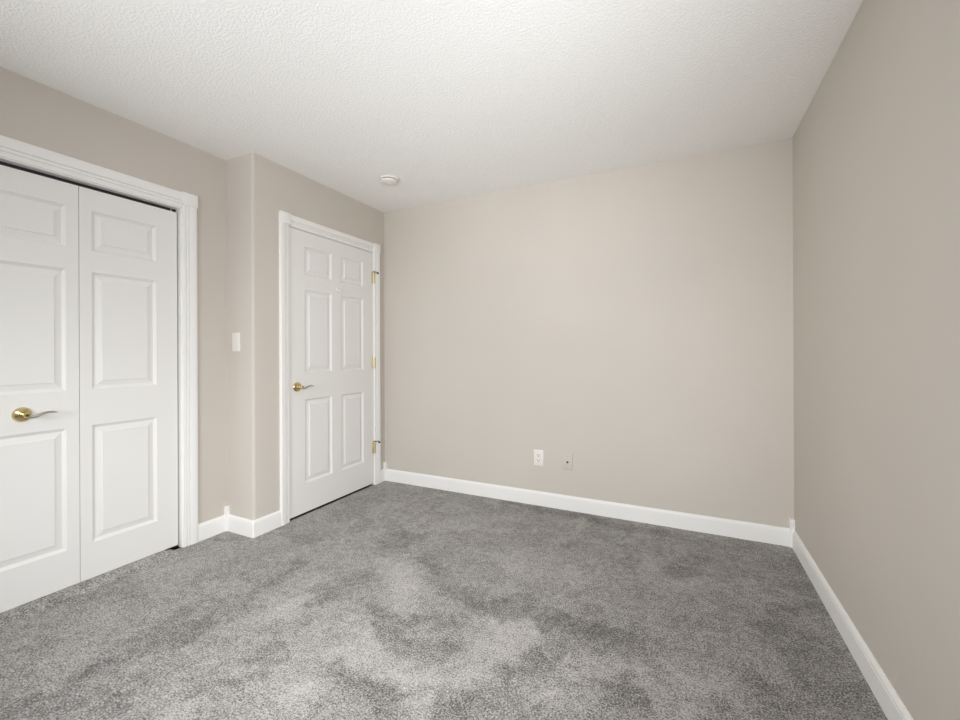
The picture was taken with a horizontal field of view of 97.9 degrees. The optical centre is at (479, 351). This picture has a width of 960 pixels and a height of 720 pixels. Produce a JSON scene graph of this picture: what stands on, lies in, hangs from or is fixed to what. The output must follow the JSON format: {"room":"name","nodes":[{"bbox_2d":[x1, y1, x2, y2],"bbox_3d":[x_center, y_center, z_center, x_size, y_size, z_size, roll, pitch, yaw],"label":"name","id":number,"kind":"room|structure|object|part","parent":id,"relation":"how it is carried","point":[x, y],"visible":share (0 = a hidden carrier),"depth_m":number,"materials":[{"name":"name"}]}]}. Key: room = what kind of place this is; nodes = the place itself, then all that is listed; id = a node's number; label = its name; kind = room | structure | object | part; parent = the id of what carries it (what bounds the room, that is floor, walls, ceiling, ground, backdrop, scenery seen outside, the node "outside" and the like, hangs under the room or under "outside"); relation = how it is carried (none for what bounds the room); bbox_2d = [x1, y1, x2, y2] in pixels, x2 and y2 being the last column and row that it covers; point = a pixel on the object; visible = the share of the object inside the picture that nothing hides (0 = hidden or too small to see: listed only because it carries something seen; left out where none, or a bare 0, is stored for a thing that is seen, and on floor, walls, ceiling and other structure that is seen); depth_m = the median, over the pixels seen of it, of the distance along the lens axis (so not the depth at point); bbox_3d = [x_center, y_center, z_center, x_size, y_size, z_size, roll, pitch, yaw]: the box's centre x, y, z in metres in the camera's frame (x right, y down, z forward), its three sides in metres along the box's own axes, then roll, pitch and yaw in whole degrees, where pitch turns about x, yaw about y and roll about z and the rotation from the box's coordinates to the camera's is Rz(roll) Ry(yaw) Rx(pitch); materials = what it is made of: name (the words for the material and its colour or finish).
{"room":"empty bedroom","nodes":[
{"label":"empty bedroom","id":0,"kind":"room"},
{"bbox_2d":[0,67,226,523],"bbox_3d":[-2.394,-0.027,1.391,0.100,2.460,3.100,0,0,26],"label":"wall","id":1,"kind":"structure","parent":0,"point":[32,112],"depth_m":2.56,"materials":[{"name":"beige paint"}]},
{"bbox_2d":[0,165,178,612],"bbox_3d":[-2.002,0.162,2.102,0.095,2.030,0.918,0,0,26],"label":"door","id":2,"kind":"structure","parent":1,"relation":"in","point":[89,410],"depth_m":2.11,"materials":[{"name":"white paint"}]},
{"bbox_3d":[-2.034,0.294,1.946,0.016,0.026,0.104,0,0,28],"label":"lever","id":3,"kind":"part","parent":2,"relation":"part of","materials":[{"name":"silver metal"}]},
{"bbox_2d":[0,135,197,547],"bbox_3d":[-2.033,0.113,2.111,0.122,2.137,1.106,0,0,26],"label":"door frame","id":4,"kind":"structure","parent":1,"relation":"attached to","point":[15,154],"depth_m":2.52,"materials":[{"name":"white paint"}]},
{"bbox_3d":[-1.993,-0.906,2.090,0.018,0.093,0.928,0,0,26],"label":"head casing","id":5,"kind":"part","parent":4,"relation":"part of","materials":[{"name":"white paint"}]},
{"bbox_3d":[-1.767,0.150,2.549,0.018,2.060,0.083,0,0,26],"label":"casing","id":6,"kind":"part","parent":4,"relation":"part of","materials":[{"name":"white paint"}]},
{"bbox_2d":[198,515,224,541],"bbox_3d":[-1.710,1.127,2.663,0.014,0.106,0.169,0,0,26],"label":"baseboard","id":7,"kind":"structure","parent":1,"relation":"attached to","point":[210,528],"depth_m":2.66,"materials":[{"name":"white paint"}]},
{"bbox_2d":[226,153,384,519],"bbox_3d":[-1.318,-0.032,3.314,0.361,2.460,1.300,0,0,26],"label":"wall","id":8,"kind":"structure","parent":0,"point":[258,187],"depth_m":2.73,"materials":[{"name":"beige paint"}]},
{"bbox_2d":[224,505,229,531],"bbox_3d":[-1.663,1.098,2.746,0.027,0.163,0.027,0,0,26],"label":"block","id":9,"kind":"object","parent":8,"relation":"attached to","point":[227,507],"visible":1,"depth_m":2.74,"materials":[{"name":"white paint"}]},
{"bbox_2d":[232,333,239,350],"bbox_3d":[-1.585,-0.059,2.716,0.078,0.122,0.010,0,0,26],"label":"light switch","id":10,"kind":"object","parent":8,"relation":"attached to","point":[235,336],"visible":1,"depth_m":2.71,"materials":[{"name":"white plastic"}]},
{"bbox_2d":[228,510,280,537],"bbox_3d":[-1.496,1.126,2.779,0.251,0.106,0.206,0,0,26],"label":"baseboard","id":11,"kind":"structure","parent":8,"relation":"attached to","point":[236,524],"depth_m":2.70,"materials":[{"name":"white paint"}]},
{"bbox_2d":[279,210,380,525],"bbox_3d":[-1.170,0.114,3.305,0.132,2.127,1.033,0,0,26],"label":"door frame","id":12,"kind":"structure","parent":8,"relation":"attached to","point":[286,220],"depth_m":2.87,"materials":[{"name":"white paint"}]},
{"bbox_3d":[-1.331,0.153,2.850,0.018,2.050,0.070,0,0,26],"label":"casing","id":13,"kind":"part","parent":12,"relation":"part of","materials":[{"name":"white paint"}]},
{"bbox_3d":[-1.126,-0.908,3.282,0.018,0.077,0.869,0,0,26],"label":"head casing","id":14,"kind":"part","parent":12,"relation":"part of","materials":[{"name":"white paint"}]},
{"bbox_3d":[-0.913,0.152,3.713,0.018,2.050,0.070,0,0,26],"label":"casing","id":15,"kind":"part","parent":12,"relation":"part of","materials":[{"name":"white paint"}]},
{"bbox_2d":[289,227,379,518],"bbox_3d":[-1.109,0.149,3.306,0.095,2.024,0.931,0,0,26],"label":"door","id":16,"kind":"structure","parent":8,"relation":"in","point":[332,446],"depth_m":3.22,"materials":[{"name":"white paint"}]},
{"bbox_2d":[383,462,386,480],"bbox_3d":[-0.861,1.092,3.802,0.027,0.169,0.027,0,0,26],"label":"block","id":17,"kind":"object","parent":8,"relation":"attached to","point":[384,463],"visible":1,"depth_m":3.79,"materials":[{"name":"white paint"}]},
{"bbox_2d":[381,469,384,481],"bbox_3d":[-0.883,1.123,3.771,0.014,0.106,0.055,0,0,26],"label":"baseboard","id":18,"kind":"structure","parent":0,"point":[382,470],"depth_m":3.77,"materials":[{"name":"white paint"}]},
{"bbox_2d":[0,0,862,212],"bbox_3d":[-0.916,-1.313,1.394,4.245,0.100,4.600,0,0,26],"label":"ceiling","id":19,"kind":"structure","parent":0,"point":[449,99],"depth_m":1.93,"materials":[{"name":"white paint"}]},
{"bbox_2d":[380,175,399,185],"bbox_3d":[-0.661,-1.246,3.071,0.142,0.038,0.142,0,0,26],"label":"smoke detector","id":20,"kind":"object","parent":19,"relation":"attached to","point":[389,180],"visible":1,"depth_m":3.04,"materials":[{"name":"white plastic"}]},
{"bbox_2d":[0,481,887,719],"bbox_3d":[-0.906,1.228,1.394,4.245,0.138,4.600,0,0,26],"label":"floor","id":21,"kind":"structure","parent":0,"point":[385,600],"depth_m":1.77,"materials":[{"name":"grey carpet"}]},
{"bbox_2d":[384,137,793,527],"bbox_3d":[0.025,-0.037,3.441,4.145,2.460,0.100,0,0,26],"label":"wall","id":22,"kind":"structure","parent":0,"point":[635,324],"depth_m":2.95,"materials":[{"name":"beige paint"}]},
{"bbox_2d":[534,449,543,465],"bbox_3d":[0.446,0.811,3.178,0.078,0.122,0.009,0,0,26],"label":"wall outlet","id":23,"kind":"object","parent":22,"relation":"attached to","point":[538,454],"visible":1,"depth_m":3.17,"materials":[{"name":"white plastic"}]},
{"bbox_2d":[563,454,572,470],"bbox_3d":[0.644,0.818,3.079,0.074,0.118,0.014,0,0,26],"label":"outlet","id":24,"kind":"object","parent":22,"relation":"attached to","point":[567,458],"visible":1,"depth_m":3.08,"materials":[{"name":"beige plastic"}]},
{"bbox_2d":[386,469,789,546],"bbox_3d":[0.500,1.118,3.150,2.997,0.106,0.014,0,0,26],"label":"baseboard","id":25,"kind":"structure","parent":22,"relation":"attached to","point":[776,535],"depth_m":2.95,"materials":[{"name":"white paint"}]},
{"bbox_2d":[789,518,794,547],"bbox_3d":[1.855,1.081,2.486,0.027,0.169,0.027,0,0,26],"label":"block","id":26,"kind":"object","parent":22,"relation":"attached to","point":[791,520],"visible":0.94,"depth_m":2.48,"materials":[{"name":"white paint"}]},
{"bbox_2d":[793,0,959,719],"bbox_3d":[0.954,-0.041,0.490,0.100,2.460,4.600,0,0,26],"label":"wall","id":27,"kind":"structure","parent":0,"point":[876,146],"depth_m":1.37,"materials":[{"name":"beige paint"}]},
{"bbox_2d":[792,530,912,719],"bbox_3d":[0.902,1.116,0.504,0.014,0.106,4.376,0,0,26],"label":"baseboard","id":28,"kind":"structure","parent":27,"relation":"attached to","point":[891,704],"depth_m":1.58,"materials":[{"name":"white paint"}]}
]}

